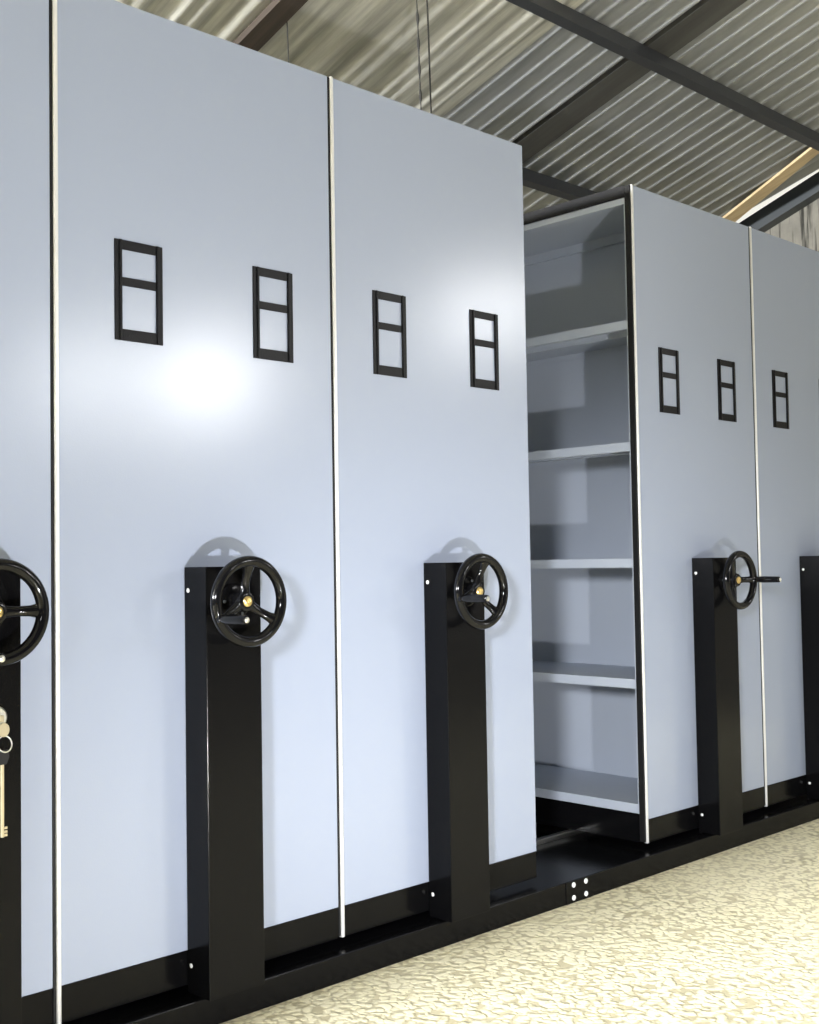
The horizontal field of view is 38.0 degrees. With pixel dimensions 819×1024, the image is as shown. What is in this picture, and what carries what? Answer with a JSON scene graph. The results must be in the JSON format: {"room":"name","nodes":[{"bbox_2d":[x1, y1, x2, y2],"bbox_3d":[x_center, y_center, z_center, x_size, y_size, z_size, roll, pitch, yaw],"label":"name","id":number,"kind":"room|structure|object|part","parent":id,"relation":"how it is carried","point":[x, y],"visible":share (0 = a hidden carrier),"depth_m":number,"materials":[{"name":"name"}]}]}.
{"room":"archive storage room","nodes":[
{"label":"archive storage room","id":0,"kind":"room"},
{"bbox_2d":[115,0,584,116],"bbox_3d":[-2.003,-2.795,-0.165,10.980,3.052,9.900,1,-3,-44],"label":"ceiling","id":1,"kind":"structure","parent":0,"point":[369,45],"depth_m":4.85,"materials":[{"name":"grey metal"}]},
{"bbox_2d":[232,0,307,50],"bbox_3d":[-0.482,-1.899,4.490,0.100,0.672,2.100,1,-3,-45],"label":"beam","id":2,"kind":"structure","parent":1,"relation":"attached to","point":[277,13],"depth_m":4.54,"materials":[{"name":"brown wood"}]},
{"bbox_2d":[286,21,288,62],"bbox_3d":[-0.455,-1.480,4.563,0.036,0.898,0.009,1,-3,-44],"label":"hanging wire","id":3,"kind":"object","parent":1,"relation":"hanging from","point":[287,21],"visible":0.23,"depth_m":4.57,"materials":[{"name":"grey metal"}]},
{"bbox_2d":[416,0,421,109],"bbox_3d":[0.047,-1.541,4.567,0.049,1.005,0.015,1,-3,-44],"label":"hanging wire","id":4,"kind":"object","parent":1,"relation":"hanging from","point":[417,13],"visible":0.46,"depth_m":4.57,"materials":[{"name":"grey metal"}]},
{"bbox_2d":[426,0,431,113],"bbox_3d":[0.086,-1.540,4.605,0.043,1.005,0.011,1,-3,-44],"label":"hanging wire","id":5,"kind":"object","parent":1,"relation":"hanging from","point":[426,0],"visible":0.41,"depth_m":4.61,"materials":[{"name":"grey metal"}]},
{"bbox_2d":[522,167,597,200],"bbox_3d":[-2.949,-1.795,2.619,13.550,0.085,0.065,1,-3,-44],"label":"beam","id":6,"kind":"structure","parent":1,"relation":"attached to","point":[532,179],"depth_m":6.20,"materials":[{"name":"grey metal"}]},
{"bbox_2d":[506,0,818,150],"bbox_3d":[-2.329,-2.105,1.991,13.550,0.085,0.065,1,-3,-44],"label":"beam","id":7,"kind":"structure","parent":1,"relation":"attached to","point":[553,11],"depth_m":5.36,"materials":[{"name":"grey metal"}]},
{"bbox_2d":[221,819,818,1023],"bbox_3d":[2.562,1.013,0.091,18.000,0.120,16.200,1,-3,-44],"label":"floor","id":8,"kind":"structure","parent":0,"point":[731,936],"depth_m":2.90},
{"bbox_2d":[61,795,818,1023],"bbox_3d":[-0.448,1.119,3.887,6.200,0.080,1.962,1,-3,-44],"label":"platform","id":9,"kind":"object","parent":8,"relation":"on","point":[572,866],"visible":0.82,"depth_m":3.18,"materials":[{"name":"black metal"}]},
{"bbox_2d":[0,0,52,1023],"bbox_3d":[-1.418,-0.005,2.844,0.372,2.138,2.090,1,-3,-44],"label":"shelving unit","id":10,"kind":"object","parent":9,"relation":"on","point":[26,949],"visible":0.98,"depth_m":2.36,"materials":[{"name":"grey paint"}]},
{"bbox_2d":[0,715,12,837],"bbox_3d":[-0.751,0.487,2.196,0.033,0.223,0.021,1,-3,-44],"label":"keys","id":11,"kind":"object","parent":10,"relation":"hanging from","point":[4,728],"visible":1,"depth_m":2.19,"materials":[{"name":"gold metal"}]},
{"bbox_2d":[49,0,338,1023],"bbox_3d":[-1.017,0.005,3.236,0.746,2.138,2.090,1,-3,-44],"label":"shelving unit","id":12,"kind":"object","parent":9,"relation":"on","point":[194,773],"visible":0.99,"depth_m":2.58,"materials":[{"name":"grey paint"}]},
{"bbox_3d":[-0.581,-0.472,2.558,0.118,0.216,0.006,1,-3,-44],"label":"label frame","id":13,"kind":"part","parent":12,"relation":"part of","materials":[{"name":"black"}]},
{"bbox_3d":[-0.365,0.223,2.466,0.022,0.022,0.092,1,-3,-44],"label":"crank handle","id":14,"kind":"part","parent":12,"relation":"part of","materials":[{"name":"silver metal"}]},
{"bbox_3d":[-0.321,-0.466,2.812,0.118,0.216,0.006,1,-3,-44],"label":"label frame","id":15,"kind":"part","parent":12,"relation":"part of","materials":[{"name":"black"}]},
{"bbox_2d":[327,76,536,937],"bbox_3d":[-0.482,0.018,3.758,0.746,2.138,2.090,1,-3,-44],"label":"shelving unit","id":16,"kind":"object","parent":9,"relation":"on","point":[435,763],"visible":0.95,"depth_m":3.10,"materials":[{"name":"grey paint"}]},
{"bbox_3d":[-0.050,-0.459,3.077,0.118,0.216,0.006,1,-3,-44],"label":"label frame","id":17,"kind":"part","parent":16,"relation":"part of","materials":[{"name":"black"}]},
{"bbox_3d":[0.162,0.217,2.982,0.022,0.022,0.092,1,-3,-44],"label":"crank handle","id":18,"kind":"part","parent":16,"relation":"part of","materials":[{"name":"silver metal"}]},
{"bbox_3d":[0.211,-0.453,3.331,0.118,0.216,0.006,1,-3,-44],"label":"label frame","id":19,"kind":"part","parent":16,"relation":"part of","materials":[{"name":"black plastic"}]},
{"bbox_3d":[-0.016,1.062,3.446,6.100,0.016,0.024,1,-3,-44],"label":"rail","id":20,"kind":"part","parent":9,"relation":"part of","materials":[{"name":"silver metal"}]},
{"bbox_3d":[0.492,1.093,3.443,0.125,0.062,0.002,1,-3,-44],"label":"splice plate","id":21,"kind":"part","parent":9,"relation":"part of","materials":[{"name":"black metal"}]},
{"bbox_2d":[523,184,781,843],"bbox_3d":[0.437,0.040,4.655,0.746,2.138,2.090,1,-3,-44],"label":"shelving unit","id":22,"kind":"object","parent":9,"relation":"on","point":[647,698],"visible":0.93,"depth_m":4.16,"materials":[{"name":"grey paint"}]},
{"bbox_3d":[0.330,-0.988,4.790,0.732,0.060,1.820,1,-3,-44],"label":"panel","id":23,"kind":"part","parent":22,"relation":"part of","materials":[{"name":"grey paint"}]},
{"bbox_3d":[0.529,-0.589,4.323,0.375,0.030,0.894,1,-3,-44],"label":"shelf","id":24,"kind":"part","parent":22,"relation":"part of","materials":[{"name":"grey metal"}]},
{"bbox_3d":[0.536,-0.191,4.307,0.375,0.030,0.894,1,-3,-44],"label":"shelf","id":25,"kind":"part","parent":22,"relation":"part of","materials":[{"name":"grey metal"}]},
{"bbox_3d":[0.542,0.186,4.291,0.375,0.030,0.894,1,-3,-44],"label":"shelf","id":26,"kind":"part","parent":22,"relation":"part of","materials":[{"name":"grey metal"}]},
{"bbox_3d":[0.548,0.575,4.275,0.375,0.030,0.894,1,-3,-44],"label":"shelf","id":27,"kind":"part","parent":22,"relation":"part of","materials":[{"name":"grey metal"}]},
{"bbox_3d":[0.555,0.972,4.258,0.375,0.030,0.894,1,-3,-44],"label":"shelf","id":28,"kind":"part","parent":22,"relation":"part of","materials":[{"name":"grey metal"}]},
{"bbox_3d":[0.869,-0.437,3.973,0.118,0.216,0.006,1,-3,-44],"label":"label frame","id":29,"kind":"part","parent":22,"relation":"part of","materials":[{"name":"black plastic"}]},
{"bbox_3d":[0.998,-0.036,4.093,0.730,2.046,0.018,1,-3,-44],"label":"panel","id":30,"kind":"part","parent":22,"relation":"part of","materials":[{"name":"blue paint"}]},
{"bbox_3d":[1.129,-0.431,4.228,0.118,0.216,0.006,1,-3,-44],"label":"label frame","id":31,"kind":"part","parent":22,"relation":"part of","materials":[{"name":"black plastic"}]},
{"bbox_3d":[1.204,0.227,3.999,0.022,0.022,0.092,1,-3,-44],"label":"crank handle","id":32,"kind":"part","parent":22,"relation":"part of","materials":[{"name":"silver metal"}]},
{"bbox_2d":[748,227,818,806],"bbox_3d":[0.972,0.053,5.177,0.746,2.138,2.090,1,-3,-44],"label":"shelving unit","id":33,"kind":"object","parent":9,"relation":"on","point":[784,274],"visible":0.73,"depth_m":4.49,"materials":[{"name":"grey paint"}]},
{"bbox_3d":[1.404,-0.424,4.496,0.118,0.216,0.006,1,-3,-44],"label":"label frame","id":34,"kind":"part","parent":33,"relation":"part of","materials":[{"name":"black plastic"}]},
{"bbox_2d":[442,0,700,141],"bbox_3d":[2.103,-2.711,3.845,0.540,3.068,9.900,1,-3,-44],"label":"ceiling","id":35,"kind":"structure","parent":0,"point":[559,64],"depth_m":5.33,"materials":[{"name":"grey metal"}]},
{"bbox_2d":[512,0,746,163],"bbox_3d":[2.357,-2.708,4.093,0.174,3.071,9.900,1,-3,-44],"label":"beam","id":36,"kind":"structure","parent":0,"point":[703,15],"depth_m":5.49,"materials":[{"name":"metal"}]},
{"bbox_2d":[522,0,818,216],"bbox_3d":[3.076,-2.687,4.795,1.840,3.068,9.900,1,-3,-44],"label":"ceiling","id":37,"kind":"structure","parent":0,"point":[658,135],"depth_m":6.03,"materials":[{"name":"grey metal"}]},
{"bbox_2d":[722,147,818,221],"bbox_3d":[2.054,-1.867,6.892,0.123,0.267,0.896,0,-3,-25],"label":"board","id":38,"kind":"object","parent":37,"relation":"attached to","point":[742,208],"visible":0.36,"depth_m":6.84,"materials":[{"name":"beige wood"}]},
{"bbox_2d":[764,198,818,251],"bbox_3d":[2.811,-1.078,6.752,0.150,4.600,7.200,1,-3,-44],"label":"wall","id":39,"kind":"structure","parent":0,"point":[801,228],"depth_m":7.12,"materials":[{"name":"concrete"}]},
{"bbox_2d":[739,172,818,231],"bbox_3d":[2.744,-2.130,6.678,0.084,2.340,6.100,1,-3,-44],"label":"rafter","id":40,"kind":"object","parent":39,"relation":"attached to","point":[806,192],"visible":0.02,"depth_m":7.15,"materials":[{"name":"grey metal"}]}
]}

